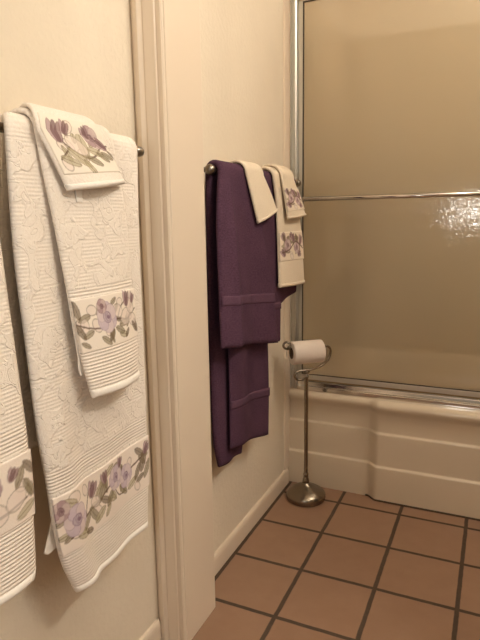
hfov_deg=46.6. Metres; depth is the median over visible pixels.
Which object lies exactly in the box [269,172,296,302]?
hand towel
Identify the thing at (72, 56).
wall
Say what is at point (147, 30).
trim
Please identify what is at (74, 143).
washcloth
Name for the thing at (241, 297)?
bath towel
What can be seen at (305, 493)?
toilet paper stand
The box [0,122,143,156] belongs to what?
towel bar
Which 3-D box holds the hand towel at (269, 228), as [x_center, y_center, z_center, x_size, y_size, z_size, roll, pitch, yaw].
[0.068,-0.174,1.638,0.049,0.515,0.180,4,11,24]
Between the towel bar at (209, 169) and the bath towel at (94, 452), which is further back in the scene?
the towel bar at (209, 169)
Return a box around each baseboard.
[139,619,160,639]
[214,468,287,574]
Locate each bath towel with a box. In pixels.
[0,112,148,592]
[0,241,35,605]
[205,160,277,466]
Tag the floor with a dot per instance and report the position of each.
(347, 566)
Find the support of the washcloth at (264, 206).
on the bath towel at (241, 297)
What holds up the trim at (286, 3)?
attached to the wall at (72, 56)
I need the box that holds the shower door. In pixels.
[290,0,479,409]
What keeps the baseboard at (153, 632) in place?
attached to the wall at (72, 56)
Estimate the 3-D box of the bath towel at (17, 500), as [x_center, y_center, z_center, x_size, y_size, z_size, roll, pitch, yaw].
[-0.399,0.077,0.624,0.076,0.664,0.359,4,11,24]
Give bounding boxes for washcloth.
[19,103,125,201]
[230,160,277,223]
[262,164,305,218]
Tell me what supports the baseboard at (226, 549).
attached to the wall at (72, 56)
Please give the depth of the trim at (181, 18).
1.25 m
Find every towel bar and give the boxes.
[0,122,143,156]
[204,164,300,186]
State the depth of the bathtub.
2.01 m
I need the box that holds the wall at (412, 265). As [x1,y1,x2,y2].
[344,0,479,355]
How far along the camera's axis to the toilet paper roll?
1.90 m
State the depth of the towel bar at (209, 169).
1.31 m
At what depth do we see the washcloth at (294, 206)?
1.68 m
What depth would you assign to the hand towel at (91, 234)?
0.89 m
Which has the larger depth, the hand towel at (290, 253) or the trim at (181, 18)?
the hand towel at (290, 253)
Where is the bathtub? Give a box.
[288,345,479,520]
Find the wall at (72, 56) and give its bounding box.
[0,0,348,639]
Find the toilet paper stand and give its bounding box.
[282,341,331,506]
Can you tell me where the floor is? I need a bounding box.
[192,481,479,639]
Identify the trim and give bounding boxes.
[130,0,185,639]
[162,0,214,639]
[283,0,289,469]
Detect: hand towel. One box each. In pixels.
[10,108,139,397]
[261,166,304,287]
[262,170,280,340]
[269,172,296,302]
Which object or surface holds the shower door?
on the bathtub
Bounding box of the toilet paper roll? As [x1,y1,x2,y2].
[287,339,325,364]

